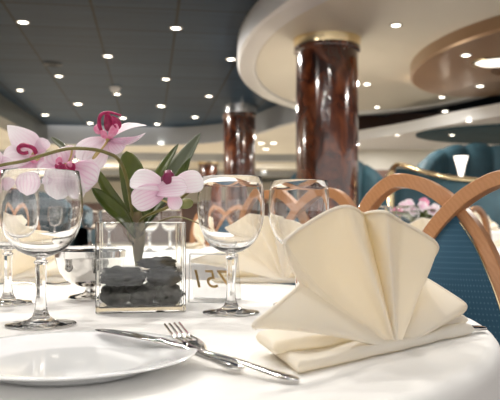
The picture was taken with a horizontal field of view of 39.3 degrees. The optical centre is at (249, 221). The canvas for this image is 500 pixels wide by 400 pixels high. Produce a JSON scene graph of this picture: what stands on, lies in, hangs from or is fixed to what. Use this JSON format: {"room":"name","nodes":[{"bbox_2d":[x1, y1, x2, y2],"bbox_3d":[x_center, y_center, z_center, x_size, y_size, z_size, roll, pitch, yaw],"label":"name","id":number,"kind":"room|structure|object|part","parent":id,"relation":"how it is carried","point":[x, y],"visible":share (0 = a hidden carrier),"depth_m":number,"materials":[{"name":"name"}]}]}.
{"room":"ship interior","nodes":[
{"label":"ship interior","id":0,"kind":"room"},
{"bbox_2d":[0,123,295,177],"bbox_3d":[0.000,-1.780,13.000,28.000,0.100,34.000,0,0,0],"label":"ceiling","id":1,"kind":"structure","parent":0,"point":[285,136],"depth_m":16.04,"materials":[{"name":"beige paint"}]},
{"bbox_2d":[0,150,295,161],"bbox_3d":[-2.625,-1.650,16.519,21.153,0.200,2.551,0,0,-6],"label":"trim","id":2,"kind":"structure","parent":1,"relation":"attached to","point":[141,156],"depth_m":17.73,"materials":[{"name":"grey paint"}]},
{"bbox_2d":[72,160,295,168],"bbox_3d":[-2.625,-1.650,18.919,21.153,0.200,2.551,0,0,-6],"label":"trim","id":3,"kind":"structure","parent":1,"relation":"attached to","point":[109,164],"depth_m":20.15,"materials":[{"name":"beige paint"}]},
{"bbox_2d":[105,176,289,182],"bbox_3d":[-2.625,-1.650,25.919,21.153,0.200,2.551,0,0,-6],"label":"trim","id":4,"kind":"structure","parent":1,"relation":"attached to","point":[109,178],"depth_m":27.27,"materials":[{"name":"paint"}]},
{"bbox_2d":[100,169,295,176],"bbox_3d":[-2.625,-1.650,22.419,21.153,0.200,2.551,0,0,-6],"label":"trim","id":5,"kind":"structure","parent":1,"relation":"attached to","point":[105,172],"depth_m":23.76,"materials":[{"name":"grey paint"}]},
{"bbox_2d":[83,181,269,202],"bbox_3d":[0.000,-0.510,30.000,28.000,2.800,0.200,0,0,0],"label":"wall","id":6,"kind":"structure","parent":0,"point":[89,197],"depth_m":29.90,"materials":[{"name":"beige paint"}]},
{"bbox_2d":[0,0,392,126],"bbox_3d":[-0.586,-2.090,6.000,8.600,0.060,18.600,0,0,-8],"label":"ceiling","id":7,"kind":"structure","parent":0,"point":[74,34],"depth_m":8.93,"materials":[{"name":"paint"}]},
{"bbox_2d":[16,20,29,23],"bbox_3d":[-2.338,-2.055,7.210,0.139,0.009,0.139,0,0,0],"label":"recessed light","id":8,"kind":"object","parent":7,"relation":"in","point":[17,21],"visible":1,"depth_m":7.20,"materials":[{"name":"white glass"}]},
{"bbox_2d":[0,94,47,139],"bbox_3d":[-3.577,-1.915,5.650,0.423,0.410,19.450,0,0,-6],"label":"trim","id":9,"kind":"structure","parent":7,"relation":"attached to","point":[10,113],"depth_m":12.54,"materials":[{"name":"paint"}]},
{"bbox_2d":[43,62,61,66],"bbox_3d":[-2.568,-2.049,9.127,0.240,0.022,0.240,0,0,0],"label":"ceiling vent","id":10,"kind":"object","parent":7,"relation":"in","point":[49,64],"visible":1,"depth_m":9.09,"materials":[{"name":"grey metal"}]},
{"bbox_2d":[109,86,120,92],"bbox_3d":[-2.060,-2.018,10.681,0.170,0.085,0.170,0,0,0],"label":"smoke detector","id":11,"kind":"object","parent":7,"relation":"attached to","point":[115,89],"visible":1,"depth_m":10.62,"materials":[{"name":"white plastic"}]},
{"bbox_2d":[48,105,295,145],"bbox_3d":[-0.879,-1.905,13.840,7.286,0.430,2.032,0,0,35],"label":"trim","id":12,"kind":"structure","parent":7,"relation":"attached to","point":[278,116],"depth_m":15.16,"materials":[{"name":"grey paint"}]},
{"bbox_2d":[170,26,181,29],"bbox_3d":[-0.786,-2.055,7.433,0.139,0.009,0.139,0,0,0],"label":"recessed light","id":13,"kind":"object","parent":7,"relation":"in","point":[172,27],"visible":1,"depth_m":7.42,"materials":[{"name":"white"}]},
{"bbox_2d":[237,0,499,114],"bbox_3d":[1.820,-1.970,8.250,3.940,0.300,7.440,0,0,0],"label":"ceiling","id":14,"kind":"structure","parent":0,"point":[386,55],"depth_m":7.02,"materials":[{"name":"beige paint"}]},
{"bbox_2d":[389,23,402,26],"bbox_3d":[1.363,-1.835,6.535,0.122,0.009,0.122,0,0,0],"label":"recessed light","id":15,"kind":"object","parent":14,"relation":"in","point":[393,24],"visible":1,"depth_m":6.52,"materials":[{"name":"white"}]},
{"bbox_2d":[410,15,499,96],"bbox_3d":[2.980,-1.775,7.650,2.300,0.150,3.800,0,0,0],"label":"ceiling panel","id":16,"kind":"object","parent":14,"relation":"attached to","point":[439,68],"depth_m":7.61,"materials":[{"name":"brown metal"}]},
{"bbox_2d":[460,54,471,56],"bbox_3d":[2.199,-1.696,7.126,0.122,0.009,0.122,0,0,0],"label":"ceiling light","id":17,"kind":"object","parent":16,"relation":"attached to","point":[461,55],"visible":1,"depth_m":7.12,"materials":[{"name":"white"}]},
{"bbox_2d":[470,56,499,68],"bbox_3d":[2.620,-1.702,7.450,0.540,0.075,0.540,0,0,0],"label":"ceiling lamp","id":18,"kind":"object","parent":16,"relation":"attached to","point":[490,62],"visible":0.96,"depth_m":7.40,"materials":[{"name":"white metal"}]},
{"bbox_2d":[475,59,499,66],"bbox_3d":[2.620,-1.688,7.450,0.470,0.045,0.470,0,0,0],"label":"diffuser","id":19,"kind":"object","parent":18,"relation":"attached to","point":[480,62],"depth_m":7.39,"materials":[{"name":"white"}]},
{"bbox_2d":[358,149,438,169],"bbox_3d":[5.600,-0.260,13.700,8.200,2.300,0.200,0,0,0],"label":"wall","id":20,"kind":"structure","parent":0,"point":[377,159],"depth_m":13.60,"materials":[{"name":"beige paint"}]},
{"bbox_2d":[376,170,415,177],"bbox_3d":[5.600,-0.060,13.560,8.200,1.900,0.080,0,0,0],"label":"trim","id":21,"kind":"structure","parent":20,"relation":"attached to","point":[383,173],"depth_m":13.52,"materials":[{"name":"brown wood"}]},
{"bbox_2d":[358,113,444,130],"bbox_3d":[3.000,-1.860,13.750,3.000,0.900,0.200,0,0,0],"label":"trim","id":22,"kind":"structure","parent":20,"relation":"attached to","point":[364,122],"depth_m":13.65,"materials":[{"name":"brown wood"}]},
{"bbox_2d":[358,103,499,148],"bbox_3d":[5.500,-1.495,11.050,8.000,0.170,5.100,0,0,0],"label":"ceiling","id":23,"kind":"structure","parent":0,"point":[382,137],"depth_m":11.15,"materials":[{"name":"white paint"}]},
{"bbox_2d":[416,124,499,143],"bbox_3d":[4.750,-1.389,11.100,4.200,0.047,2.500,0,0,0],"label":"trim","id":24,"kind":"structure","parent":23,"relation":"attached to","point":[490,133],"depth_m":10.92,"materials":[{"name":"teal paint"}]},
{"bbox_2d":[403,95,499,112],"bbox_3d":[8.600,-2.150,6.000,12.000,0.060,19.000,0,0,0],"label":"ceiling","id":25,"kind":"structure","parent":0,"point":[490,100],"depth_m":12.74,"materials":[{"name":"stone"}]},
{"bbox_3d":[0.000,0.886,19.500,28.000,0.006,21.500,0,0,0],"label":"floor","id":26,"kind":"structure","parent":0,"visible":0},
{"bbox_2d":[198,162,218,244],"bbox_3d":[-1.190,-0.419,20.000,0.621,2.618,0.621,0,0,0],"label":"column","id":27,"kind":"structure","parent":26,"relation":"on","point":[205,168],"depth_m":19.76,"materials":[{"name":"brown stone"}]},
{"bbox_2d":[222,103,256,175],"bbox_3d":[-0.186,-0.584,12.400,0.656,2.948,0.656,0,0,0],"label":"column","id":28,"kind":"structure","parent":26,"relation":"on","point":[239,119],"depth_m":12.15,"materials":[{"name":"brown stone"}]},
{"bbox_2d":[290,160,395,206],"bbox_3d":[1.250,-0.050,10.031,1.635,1.880,0.799,0,0,0],"label":"banquette","id":29,"kind":"object","parent":26,"relation":"on","point":[368,177],"visible":0.09,"depth_m":10.06,"materials":[{"name":"teal fabric"}]},
{"bbox_3d":[2.000,0.940,11.000,30.000,0.100,38.000,0,0,0],"label":"floor","id":30,"kind":"structure","parent":0,"visible":0},
{"bbox_2d":[68,205,94,246],"bbox_3d":[-2.700,0.278,7.926,2.060,1.225,1.209,0,0,0],"label":"banquette","id":31,"kind":"object","parent":30,"relation":"on","point":[82,238],"visible":0.04,"depth_m":7.85,"materials":[{"name":"teal fabric"}]},
{"bbox_2d":[190,214,211,246],"bbox_3d":[-0.241,0.399,4.149,0.470,0.989,0.540,0,0,22],"label":"dining chair","id":32,"kind":"object","parent":30,"relation":"on","point":[192,237],"visible":0.04,"depth_m":4.41,"materials":[{"name":"brown wood"}]},
{"bbox_2d":[264,188,356,284],"bbox_3d":[-0.008,0.399,1.859,0.470,0.989,0.540,0,0,42],"label":"dining chair","id":33,"kind":"object","parent":30,"relation":"on","point":[339,196],"visible":0.06,"depth_m":1.92,"materials":[{"name":"brown wood"}]},
{"bbox_3d":[0.121,0.203,2.003,0.284,0.435,0.068,0,0,42],"label":"panel","id":34,"kind":"part","parent":33,"relation":"part of","materials":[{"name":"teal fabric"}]},
{"bbox_2d":[293,30,360,208],"bbox_3d":[0.775,-0.473,7.050,0.718,2.727,0.718,0,0,0],"label":"column","id":35,"kind":"structure","parent":30,"relation":"on","point":[327,60],"depth_m":6.78,"materials":[{"name":"brown wood"}]},
{"bbox_2d":[358,170,499,345],"bbox_3d":[0.242,0.399,1.134,0.470,0.989,0.540,0,0,40],"label":"dining chair","id":36,"kind":"object","parent":30,"relation":"on","point":[466,263],"visible":0.46,"depth_m":1.27,"materials":[{"name":"brown wood"}]},
{"bbox_3d":[0.366,0.203,1.282,0.284,0.435,0.068,0,0,40],"label":"panel","id":37,"kind":"part","parent":36,"relation":"part of","materials":[{"name":"teal fabric"}]},
{"bbox_2d":[385,162,499,228],"bbox_3d":[1.975,0.145,6.894,1.296,1.490,0.178,0,0,19],"label":"railing","id":38,"kind":"object","parent":30,"relation":"on","point":[490,203],"visible":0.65,"depth_m":6.85,"materials":[{"name":"gold metal"}]},
{"bbox_3d":[1.430,0.186,7.100,0.056,1.407,0.056,0,0,0],"label":"post","id":39,"kind":"part","parent":38,"relation":"part of","materials":[{"name":"gold metal"}]},
{"bbox_3d":[1.995,-0.461,6.877,1.250,0.279,0.153,0,0,16],"label":"handrail","id":40,"kind":"part","parent":38,"relation":"part of","materials":[{"name":"gold metal"}]},
{"bbox_2d":[417,143,499,182],"bbox_3d":[3.119,-0.085,8.912,2.418,1.950,1.186,0,0,-8],"label":"banquette","id":41,"kind":"object","parent":30,"relation":"on","point":[483,159],"visible":0.25,"depth_m":9.27,"materials":[{"name":"teal fabric"}]},
{"bbox_2d":[454,156,467,175],"bbox_3d":[2.502,0.055,8.300,0.300,1.670,0.300,0,0,0],"label":"lamp","id":42,"kind":"object","parent":30,"relation":"on","point":[460,161],"visible":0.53,"depth_m":8.26,"materials":[{"name":"white"}]},
{"bbox_2d":[471,206,491,238],"bbox_3d":[1.368,0.399,3.919,0.470,0.989,0.540,0,0,-33],"label":"dining chair","id":43,"kind":"object","parent":30,"relation":"on","point":[478,209],"visible":0.05,"depth_m":4.19,"materials":[{"name":"brown wood"}]},
{"bbox_3d":[-0.375,0.517,1.050,1.392,0.746,1.392,0,0,0],"label":"dining table","id":44,"kind":"object","parent":30,"relation":"on","visible":0},
{"bbox_2d":[0,280,499,399],"bbox_3d":[-0.371,0.275,1.058,1.534,0.270,1.543,0,0,0],"label":"tablecloth","id":45,"kind":"object","parent":44,"relation":"on","point":[466,367],"visible":0.39,"depth_m":0.69,"materials":[{"name":"white fabric"}]},
{"bbox_2d":[0,226,34,305],"bbox_3d":[-0.413,0.035,1.195,0.104,0.208,0.104,0,0,-11],"label":"wine glass","id":46,"kind":"object","parent":45,"relation":"on","point":[7,298],"visible":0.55,"depth_m":1.19,"materials":[{"name":"white"}]},
{"bbox_2d":[0,226,14,250],"bbox_3d":[-0.413,-0.010,1.195,0.104,0.118,0.104,0,0,-11],"label":"bowl","id":47,"kind":"object","parent":46,"relation":"on","point":[5,245],"depth_m":1.17,"materials":[{"name":"clear glass"}]},
{"bbox_3d":[-0.413,0.088,1.195,0.021,0.079,0.021,0,0,11],"label":"stem","id":48,"kind":"part","parent":46,"relation":"part of","materials":[{"name":"clear glass"}]},
{"bbox_2d":[0,281,68,284],"bbox_3d":[-0.494,0.134,1.526,0.193,0.009,0.022,0,0,-10],"label":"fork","id":49,"kind":"object","parent":45,"relation":"on","point":[16,282],"visible":0.59,"depth_m":1.53,"materials":[{"name":"metal"}]},
{"bbox_3d":[-0.519,0.134,1.525,0.142,0.009,0.022,0,0,-7],"label":"handle","id":50,"kind":"part","parent":49,"relation":"part of","materials":[{"name":"metal"}]},
{"bbox_2d":[0,249,69,283],"bbox_3d":[-0.581,0.061,1.651,0.382,0.158,0.105,0,0,18],"label":"napkin","id":51,"kind":"object","parent":45,"relation":"on","point":[23,266],"visible":0.49,"depth_m":1.59,"materials":[{"name":"beige fabric"}]},
{"bbox_2d":[0,168,82,329],"bbox_3d":[-0.283,0.035,0.947,0.111,0.208,0.111,0,0,-11],"label":"wine glass","id":52,"kind":"object","parent":45,"relation":"on","point":[41,209],"visible":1,"depth_m":0.91,"materials":[{"name":"white"}]},
{"bbox_3d":[-0.283,0.088,0.947,0.022,0.079,0.022,0,0,11],"label":"stem","id":53,"kind":"part","parent":52,"relation":"part of","materials":[{"name":"clear glass"}]},
{"bbox_2d":[0,168,82,257],"bbox_3d":[-0.283,-0.010,0.947,0.111,0.118,0.111,0,0,-11],"label":"bowl","id":54,"kind":"object","parent":52,"relation":"on","point":[41,209],"depth_m":0.90,"materials":[{"name":"clear glass"}]},
{"bbox_2d":[53,248,94,300],"bbox_3d":[-0.291,0.095,1.273,0.129,0.089,0.129,0,0,0],"label":"bowl","id":55,"kind":"object","parent":45,"relation":"on","point":[77,266],"visible":0.5,"depth_m":1.22,"materials":[{"name":"silver metal"}]},
{"bbox_2d":[0,330,197,386],"bbox_3d":[-0.170,0.130,0.665,0.240,0.018,0.240,0,0,0],"label":"dinner plate","id":56,"kind":"object","parent":45,"relation":"on","point":[61,358],"visible":0.97,"depth_m":0.68,"materials":[{"name":"white ceramic"}]},
{"bbox_2d":[95,329,244,370],"bbox_3d":[-0.088,0.128,0.710,0.210,0.020,0.021,0,0,38],"label":"table knife","id":57,"kind":"object","parent":56,"relation":"on","point":[229,365],"visible":0.89,"depth_m":0.70,"materials":[{"name":"metal"}]},
{"bbox_3d":[-0.132,0.121,0.744,0.099,0.006,0.021,0,0,39],"label":"blade","id":58,"kind":"part","parent":57,"relation":"part of","materials":[{"name":"metal"}]},
{"bbox_3d":[-0.051,0.128,0.678,0.111,0.020,0.020,0,0,36],"label":"handle","id":59,"kind":"part","parent":57,"relation":"part of","materials":[{"name":"metal"}]},
{"bbox_2d":[95,222,185,313],"bbox_3d":[-0.179,0.070,1.142,0.138,0.140,0.138,0,0,-10],"label":"vase","id":60,"kind":"object","parent":45,"relation":"on","point":[140,267],"visible":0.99,"depth_m":1.07,"materials":[{"name":"clear glass"}]},
{"bbox_3d":[-0.129,0.114,1.109,0.047,0.036,0.050,0,0,0],"label":"stone","id":61,"kind":"object","parent":60,"relation":"in","visible":0},
{"bbox_3d":[-0.136,0.086,1.116,0.057,0.035,0.056,0,0,0],"label":"stone","id":62,"kind":"object","parent":61,"relation":"on","visible":0},
{"bbox_3d":[-0.152,0.067,1.135,0.067,0.019,0.046,0,0,0],"label":"stone","id":63,"kind":"object","parent":62,"relation":"on","visible":0},
{"bbox_2d":[0,111,203,224],"bbox_3d":[-0.245,-0.048,1.103,0.356,0.239,0.234,0,0,0],"label":"orchid plant","id":64,"kind":"object","parent":63,"relation":"on","point":[145,192],"visible":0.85,"depth_m":1.06,"materials":[{"name":"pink plant"}]},
{"bbox_3d":[-0.224,-0.112,1.053,0.012,0.040,0.055,0,0,9],"label":"flower","id":65,"kind":"part","parent":64,"relation":"part of","materials":[{"name":"pink plant"}]},
{"bbox_3d":[-0.182,0.027,1.130,0.027,0.089,0.025,0,0,0],"label":"stem","id":66,"kind":"part","parent":64,"relation":"part of","materials":[{"name":"green plant"}]},
{"bbox_2d":[188,253,240,302],"bbox_3d":[-0.064,0.098,1.242,0.088,0.086,0.065,0,0,9],"label":"number sign","id":67,"kind":"object","parent":45,"relation":"on","point":[207,283],"visible":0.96,"depth_m":1.23,"materials":[{"name":"white plastic"}]},
{"bbox_3d":[-0.062,0.098,1.258,0.088,0.083,0.033,0,0,9],"label":"panel","id":68,"kind":"part","parent":67,"relation":"part of","materials":[{"name":"white plastic"}]},
{"bbox_2d":[197,175,264,316],"bbox_3d":[-0.029,0.035,1.071,0.104,0.208,0.104,0,0,31],"label":"wine glass","id":69,"kind":"object","parent":45,"relation":"on","point":[230,208],"visible":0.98,"depth_m":1.03,"materials":[{"name":"clear glass"}]},
{"bbox_3d":[-0.029,0.088,1.071,0.021,0.079,0.021,0,0,-22],"label":"stem","id":70,"kind":"part","parent":69,"relation":"part of","materials":[{"name":"clear glass"}]},
{"bbox_2d":[197,175,264,253],"bbox_3d":[-0.029,-0.010,1.071,0.104,0.118,0.104,0,0,0],"label":"bowl","id":71,"kind":"object","parent":69,"relation":"on","point":[230,208],"depth_m":1.03,"materials":[{"name":"clear glass"}]},
{"bbox_2d":[164,322,299,381],"bbox_3d":[-0.032,0.124,0.678,0.041,0.028,0.211,0,0,-36],"label":"fork","id":72,"kind":"object","parent":45,"relation":"on","point":[191,341],"visible":1,"depth_m":0.65,"materials":[{"name":"metal"}]},
{"bbox_3d":[-0.013,0.128,0.649,0.029,0.020,0.145,0,0,-43],"label":"handle","id":73,"kind":"part","parent":72,"relation":"part of","materials":[{"name":"metal"}]},
{"bbox_2d":[215,216,294,282],"bbox_3d":[0.058,0.061,1.633,0.382,0.158,0.105,0,0,6],"label":"napkin","id":74,"kind":"object","parent":45,"relation":"on","point":[265,260],"visible":0.41,"depth_m":1.60,"materials":[{"name":"beige fabric"}]},
{"bbox_2d":[268,179,329,304],"bbox_3d":[0.082,0.035,1.174,0.104,0.208,0.104,0,0,-17],"label":"wine glass","id":75,"kind":"object","parent":45,"relation":"on","point":[292,203],"visible":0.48,"depth_m":1.13,"materials":[{"name":"clear glass"}]},
{"bbox_2d":[268,179,329,243],"bbox_3d":[0.082,-0.010,1.174,0.104,0.118,0.104,0,0,-17],"label":"bowl","id":76,"kind":"object","parent":75,"relation":"on","point":[292,203],"depth_m":1.13,"materials":[{"name":"clear glass"}]},
{"bbox_2d":[251,205,474,372],"bbox_3d":[0.113,0.061,0.767,0.382,0.158,0.105,0,0,-42],"label":"napkin","id":77,"kind":"object","parent":45,"relation":"on","point":[364,289],"visible":1,"depth_m":0.73,"materials":[{"name":"beige fabric"}]},
{"bbox_2d":[472,325,486,330],"bbox_3d":[0.219,0.132,0.835,0.200,0.012,0.021,0,0,-37],"label":"table knife","id":78,"kind":"object","parent":45,"relation":"on","point":[476,327],"visible":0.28,"depth_m":0.88,"materials":[{"name":"metal"}]},
{"bbox_3d":[-0.620,0.517,3.250,1.692,0.746,1.692,0,0,0],"label":"dining table","id":79,"kind":"object","parent":30,"relation":"on","visible":0},
{"bbox_2d":[67,246,219,279],"bbox_3d":[-0.625,0.290,3.248,1.840,0.300,1.816,0,0,30],"label":"tablecloth","id":80,"kind":"object","parent":79,"relation":"on","point":[205,249],"visible":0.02,"depth_m":3.44,"materials":[{"name":"white fabric"}]},
{"bbox_2d":[81,210,97,245],"bbox_3d":[-0.933,0.035,4.083,0.104,0.208,0.104,0,0,24],"label":"wine glass","id":81,"kind":"object","parent":80,"relation":"on","point":[89,217],"visible":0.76,"depth_m":4.04,"materials":[{"name":"white"}]},
{"bbox_2d":[81,210,97,229],"bbox_3d":[-0.933,-0.010,4.083,0.104,0.118,0.104,0,0,24],"label":"bowl","id":82,"kind":"object","parent":81,"relation":"on","point":[89,217],"depth_m":4.04,"materials":[{"name":"clear glass"}]},
{"bbox_3d":[-0.933,0.088,4.083,0.021,0.079,0.021,0,0,-43],"label":"stem","id":83,"kind":"part","parent":81,"relation":"part of","materials":[{"name":"clear glass"}]},
{"bbox_2d":[98,210,115,221],"bbox_3d":[-0.801,0.035,3.920,0.104,0.208,0.104,0,0,17],"label":"wine glass","id":84,"kind":"object","parent":80,"relation":"on","point":[103,216],"visible":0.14,"depth_m":3.87,"materials":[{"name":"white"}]},
{"bbox_2d":[152,212,160,221],"bbox_3d":[-0.467,0.035,3.267,0.104,0.208,0.104,0,0,41],"label":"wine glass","id":85,"kind":"object","parent":80,"relation":"on","point":[158,217],"visible":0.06,"depth_m":3.24,"materials":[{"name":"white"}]},
{"bbox_2d":[162,208,181,221],"bbox_3d":[-0.390,0.035,3.500,0.104,0.208,0.104,0,0,4],"label":"wine glass","id":86,"kind":"object","parent":80,"relation":"on","point":[168,212],"visible":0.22,"depth_m":3.46,"materials":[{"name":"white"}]},
{"bbox_2d":[186,220,205,248],"bbox_3d":[-0.294,0.061,3.745,0.105,0.158,0.382,0,0,2],"label":"napkin","id":87,"kind":"object","parent":80,"relation":"on","point":[197,232],"visible":0.81,"depth_m":3.70,"materials":[{"name":"beige fabric"}]},
{"bbox_3d":[1.020,0.517,3.150,1.232,0.746,1.232,0,0,0],"label":"dining table","id":88,"kind":"object","parent":30,"relation":"on","visible":0},
{"bbox_3d":[1.012,0.290,3.155,1.390,0.300,1.382,0,0,0],"label":"tablecloth","id":89,"kind":"object","parent":88,"relation":"on","visible":0},
{"bbox_2d":[378,206,392,213],"bbox_3d":[0.565,0.035,3.030,0.104,0.208,0.104,0,0,-32],"label":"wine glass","id":90,"kind":"object","parent":89,"relation":"on","point":[387,208],"visible":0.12,"depth_m":2.98,"materials":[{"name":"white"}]},
{"bbox_2d":[395,205,419,223],"bbox_3d":[0.665,0.035,2.960,0.104,0.208,0.104,0,0,-38],"label":"wine glass","id":91,"kind":"object","parent":89,"relation":"on","point":[408,214],"visible":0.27,"depth_m":2.92,"materials":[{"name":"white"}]},
{"bbox_2d":[392,197,439,217],"bbox_3d":[0.760,0.013,3.193,0.282,0.252,0.261,0,0,0],"label":"flowers","id":92,"kind":"object","parent":89,"relation":"on","point":[428,211],"visible":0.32,"depth_m":3.14,"materials":[{"name":"pink plant"}]},
{"bbox_2d":[410,218,430,230],"bbox_3d":[0.739,0.061,2.812,0.382,0.158,0.105,0,0,7],"label":"napkin","id":93,"kind":"object","parent":89,"relation":"on","point":[420,223],"visible":0.05,"depth_m":2.80,"materials":[{"name":"beige fabric"}]},
{"bbox_2d":[493,240,499,246],"bbox_3d":[1.149,0.061,2.842,0.382,0.158,0.105,0,0,7],"label":"napkin","id":94,"kind":"object","parent":89,"relation":"on","point":[497,242],"visible":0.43,"depth_m":2.82,"materials":[{"name":"beige fabric"}]},
{"bbox_3d":[2.150,0.482,5.850,1.492,0.816,1.492,0,0,0],"label":"dining table","id":95,"kind":"object","parent":30,"relation":"on","visible":0},
{"bbox_2d":[491,231,499,248],"bbox_3d":[2.142,0.220,5.858,1.650,0.300,1.651,0,0,0],"label":"tablecloth","id":96,"kind":"object","parent":95,"relation":"on","point":[495,235],"visible":0.02,"depth_m":5.17,"materials":[{"name":"white fabric"}]},
{"bbox_2d":[473,212,499,230],"bbox_3d":[1.775,-0.009,5.540,0.382,0.158,0.105,0,0,1],"label":"napkin","id":97,"kind":"object","parent":96,"relation":"on","point":[494,227],"visible":0.17,"depth_m":5.50,"materials":[{"name":"beige fabric"}]},
{"bbox_3d":[-11.000,-0.460,14.000,0.200,2.700,36.000,0,0,0],"label":"wall","id":98,"kind":"structure","parent":0,"visible":0},
{"bbox_2d":[83,203,267,242],"bbox_3d":[0.000,0.040,29.800,28.000,1.700,0.100,0,0,0],"label":"trim","id":99,"kind":"structure","parent":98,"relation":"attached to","point":[189,213],"depth_m":29.75,"materials":[{"name":"brown wood"}]}
]}

